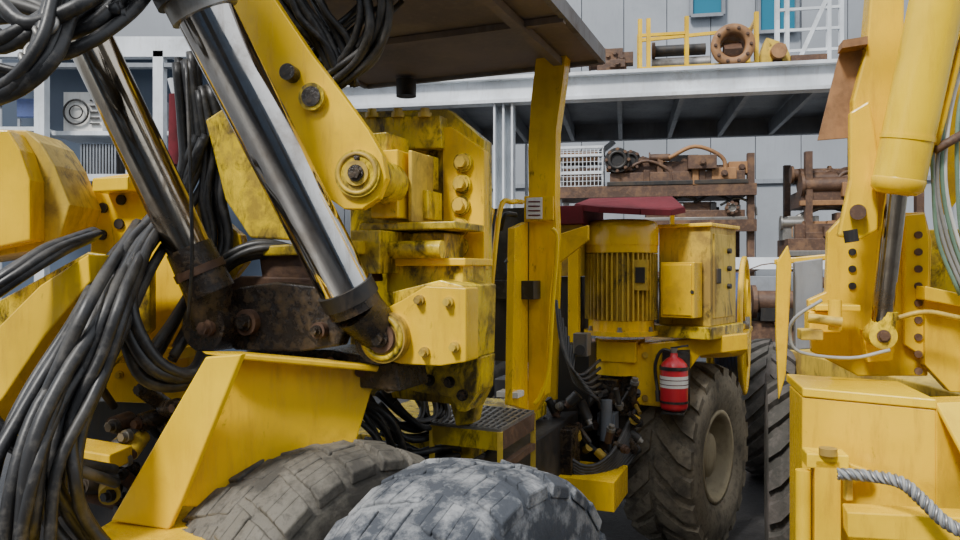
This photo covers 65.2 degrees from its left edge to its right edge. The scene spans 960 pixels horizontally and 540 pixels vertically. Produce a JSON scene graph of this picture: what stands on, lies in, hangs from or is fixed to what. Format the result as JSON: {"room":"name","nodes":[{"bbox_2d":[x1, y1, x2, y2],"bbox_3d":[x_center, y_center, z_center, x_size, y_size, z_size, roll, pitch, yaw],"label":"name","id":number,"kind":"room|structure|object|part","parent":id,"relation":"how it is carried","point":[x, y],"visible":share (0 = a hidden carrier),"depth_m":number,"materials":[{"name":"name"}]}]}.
{"room":"heavy machinery workshop","nodes":[
{"label":"heavy machinery workshop","id":0,"kind":"room"},
{"bbox_2d":[0,396,764,539],"bbox_3d":[0.000,2.100,5.000,60.000,0.200,38.000,0,0,0],"label":"floor","id":1,"kind":"structure","parent":0,"point":[749,524],"depth_m":6.06,"materials":[{"name":"concrete"}]},
{"bbox_2d":[0,0,261,355],"bbox_3d":[-4.830,-2.664,9.795,3.780,9.400,1.710,0,0,0],"label":"frame","id":2,"kind":"object","parent":1,"relation":"on","point":[62,108],"visible":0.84,"depth_m":9.29,"materials":[{"name":"white metal"}]},
{"bbox_2d":[167,78,178,167],"bbox_3d":[-3.030,0.050,7.500,0.180,3.900,0.180,0,0,0],"label":"post","id":3,"kind":"object","parent":1,"relation":"on","point":[173,150],"visible":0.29,"depth_m":7.43,"materials":[{"name":"metal"}]},
{"bbox_2d":[0,0,752,539],"bbox_3d":[0.243,0.116,4.913,2.522,3.764,6.630,0,0,33],"label":"rig","id":4,"kind":"object","parent":1,"relation":"on","point":[120,419],"visible":0.95,"depth_m":2.86,"materials":[{"name":"yellow paint"}]},
{"bbox_3d":[-1.261,-0.619,2.120,0.150,0.216,0.071,0,0,0],"label":"lifting chain","id":5,"kind":"part","parent":4,"relation":"part of","materials":[{"name":"metal"}]},
{"bbox_3d":[-0.675,-0.691,2.878,0.755,0.944,0.370,0,0,12],"label":"boom arm","id":6,"kind":"part","parent":4,"relation":"part of","materials":[{"name":"yellow paint"}]},
{"bbox_3d":[0.614,1.130,5.340,1.800,0.660,5.600,0,0,22],"label":"chassis frame","id":7,"kind":"part","parent":4,"relation":"part of","materials":[{"name":"yellow paint"}]},
{"bbox_3d":[0.162,0.080,4.171,0.362,0.863,0.463,0,0,22],"label":"operator seat","id":8,"kind":"part","parent":4,"relation":"part of","materials":[{"name":"black leather"}]},
{"bbox_2d":[584,219,658,336],"bbox_3d":[0.959,0.048,5.094,0.500,0.775,0.511,0,0,0],"label":"motor","id":9,"kind":"object","parent":4,"relation":"attached to","point":[621,278],"visible":0.94,"depth_m":4.90,"materials":[{"name":"yellow paint"}]},
{"bbox_2d":[575,196,685,223],"bbox_3d":[1.018,-0.073,5.103,0.810,0.935,0.825,0,0,0],"label":"hood","id":10,"kind":"object","parent":4,"relation":"attached to","point":[591,209],"depth_m":4.89,"materials":[{"name":"red paint"}]},
{"bbox_2d":[653,345,689,414],"bbox_3d":[1.257,0.702,4.859,0.250,0.446,0.219,0,0,0],"label":"fire extinguisher","id":11,"kind":"object","parent":4,"relation":"attached to","point":[673,395],"visible":1,"depth_m":4.79,"materials":[{"name":"red paint"}]},
{"bbox_3d":[1.558,0.671,5.711,0.949,0.513,1.804,0,0,22],"label":"frame","id":12,"kind":"part","parent":4,"relation":"part of","materials":[{"name":"yellow paint"}]},
{"bbox_2d":[651,223,742,339],"bbox_3d":[1.467,0.071,5.136,0.440,0.757,0.694,0,0,38],"label":"electrical box","id":13,"kind":"object","parent":4,"relation":"on","point":[697,261],"visible":0.96,"depth_m":4.94,"materials":[{"name":"yellow paint"}]},
{"bbox_2d":[706,256,750,394],"bbox_3d":[2.024,0.716,6.132,0.342,1.662,1.124,0,0,23],"label":"fender","id":14,"kind":"object","parent":4,"relation":"attached to","point":[739,365],"visible":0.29,"depth_m":5.86,"materials":[{"name":"yellow paint"}]},
{"bbox_2d":[324,458,605,539],"bbox_3d":[-0.038,1.312,2.402,0.515,1.384,1.378,0,0,32],"label":"tyre","id":15,"kind":"object","parent":1,"relation":"on","point":[434,498],"visible":1,"depth_m":2.24,"materials":[{"name":"rubber"}]},
{"bbox_2d":[342,38,959,381],"bbox_3d":[1.476,-0.590,10.576,8.622,5.180,3.210,0,0,11],"label":"rack","id":16,"kind":"object","parent":1,"relation":"on","point":[783,98],"depth_m":9.32,"materials":[{"name":"grey metal"}]},
{"bbox_2d":[560,145,605,186],"bbox_3d":[1.302,-1.250,9.688,0.610,0.570,0.840,0,0,11],"label":"crate","id":17,"kind":"object","parent":16,"relation":"on","point":[576,177],"visible":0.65,"depth_m":9.32,"materials":[{"name":"white plastic"}]},
{"bbox_2d":[589,48,632,70],"bbox_3d":[1.565,-2.584,9.346,0.675,0.409,0.392,0,0,11],"label":"winch","id":18,"kind":"object","parent":16,"relation":"on","point":[616,59],"visible":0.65,"depth_m":9.24,"materials":[{"name":"metal"}]},
{"bbox_2d":[605,144,747,185],"bbox_3d":[2.448,-1.265,9.295,1.768,0.490,0.775,0,0,11],"label":"machine part","id":19,"kind":"object","parent":16,"relation":"on","point":[627,168],"visible":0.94,"depth_m":9.08,"materials":[{"name":"metal"}]},
{"bbox_2d":[637,11,758,68],"bbox_3d":[2.672,-2.720,9.320,1.403,0.680,0.653,0,0,11],"label":"cradle","id":20,"kind":"object","parent":16,"relation":"on","point":[686,49],"visible":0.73,"depth_m":9.22,"materials":[{"name":"paint"}]},
{"bbox_2d":[644,196,757,219],"bbox_3d":[2.696,-0.740,9.282,1.363,0.411,0.625,0,0,11],"label":"pump","id":21,"kind":"object","parent":16,"relation":"on","point":[695,210],"visible":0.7,"depth_m":9.03,"materials":[{"name":"metal"}]},
{"bbox_2d":[711,23,755,63],"bbox_3d":[3.014,-2.610,9.009,0.500,0.580,0.480,0,0,11],"label":"pipe","id":22,"kind":"object","parent":16,"relation":"on","point":[738,43],"visible":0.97,"depth_m":8.82,"materials":[{"name":"metal"}]},
{"bbox_2d":[644,263,823,341],"bbox_3d":[2.943,0.409,8.928,2.588,1.083,0.906,0,0,11],"label":"scrap","id":23,"kind":"object","parent":16,"relation":"on","point":[763,288],"visible":0.12,"depth_m":8.66,"materials":[{"name":"metal"}]},
{"bbox_3d":[3.698,-2.574,8.963,0.800,0.387,0.390,0,0,11],"label":"yellow bracket casting","id":24,"kind":"part","parent":16,"relation":"part of","materials":[{"name":"yellow metal"}]},
{"bbox_2d":[774,0,843,58],"bbox_3d":[4.263,-3.675,9.724,0.839,2.610,0.059,0,0,11],"label":"scaffold","id":25,"kind":"object","parent":16,"relation":"on","point":[826,4],"visible":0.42,"depth_m":9.69,"materials":[{"name":"white metal"}]},
{"bbox_2d":[777,207,841,256],"bbox_3d":[4.387,-0.475,8.917,1.571,0.651,0.776,0,0,11],"label":"engine","id":26,"kind":"object","parent":16,"relation":"on","point":[792,234],"visible":0.27,"depth_m":8.83,"materials":[{"name":"metal"}]},
{"bbox_2d":[789,166,908,210],"bbox_3d":[4.401,-1.011,8.990,1.265,0.522,0.828,0,0,11],"label":"engine","id":27,"kind":"object","parent":26,"relation":"on","point":[829,184],"visible":0.48,"depth_m":8.84,"materials":[{"name":"metal"}]},
{"bbox_2d":[741,0,959,539],"bbox_3d":[2.902,0.279,5.136,2.005,3.440,5.460,0,0,17],"label":"rig","id":28,"kind":"object","parent":1,"relation":"on","point":[853,421],"visible":0.98,"depth_m":3.43,"materials":[{"name":"yellow paint"}]},
{"bbox_3d":[2.066,0.194,3.896,1.127,0.959,0.933,0,0,0],"label":"boom support plate","id":29,"kind":"part","parent":28,"relation":"part of","materials":[{"name":"yellow paint"}]},
{"bbox_3d":[2.901,1.103,5.900,1.891,0.705,3.200,0,0,0],"label":"chassis frame","id":30,"kind":"part","parent":28,"relation":"part of","materials":[{"name":"yellow paint"}]},
{"bbox_3d":[1.994,-0.782,3.594,0.780,1.319,0.249,0,0,-18],"label":"boom arm","id":31,"kind":"part","parent":28,"relation":"part of","materials":[{"name":"yellow paint"}]},
{"bbox_2d":[0,0,933,362],"bbox_3d":[0.013,-3.000,14.574,32.000,10.000,0.350,0,0,10],"label":"wall","id":32,"kind":"structure","parent":0,"point":[614,23],"depth_m":13.64,"materials":[{"name":"grey metal"}]},
{"bbox_2d":[689,0,724,17],"bbox_3d":[4.126,-5.342,13.643,0.636,1.492,0.115,0,0,10],"label":"window","id":33,"kind":"structure","parent":32,"relation":"in","point":[697,8],"depth_m":13.64,"materials":[{"name":"teal glass"}]},
{"bbox_2d":[756,0,798,34],"bbox_3d":[5.327,-5.115,13.431,0.722,1.759,0.115,0,0,10],"label":"window","id":34,"kind":"structure","parent":32,"relation":"in","point":[765,8],"depth_m":13.44,"materials":[{"name":"teal glass"}]}
]}

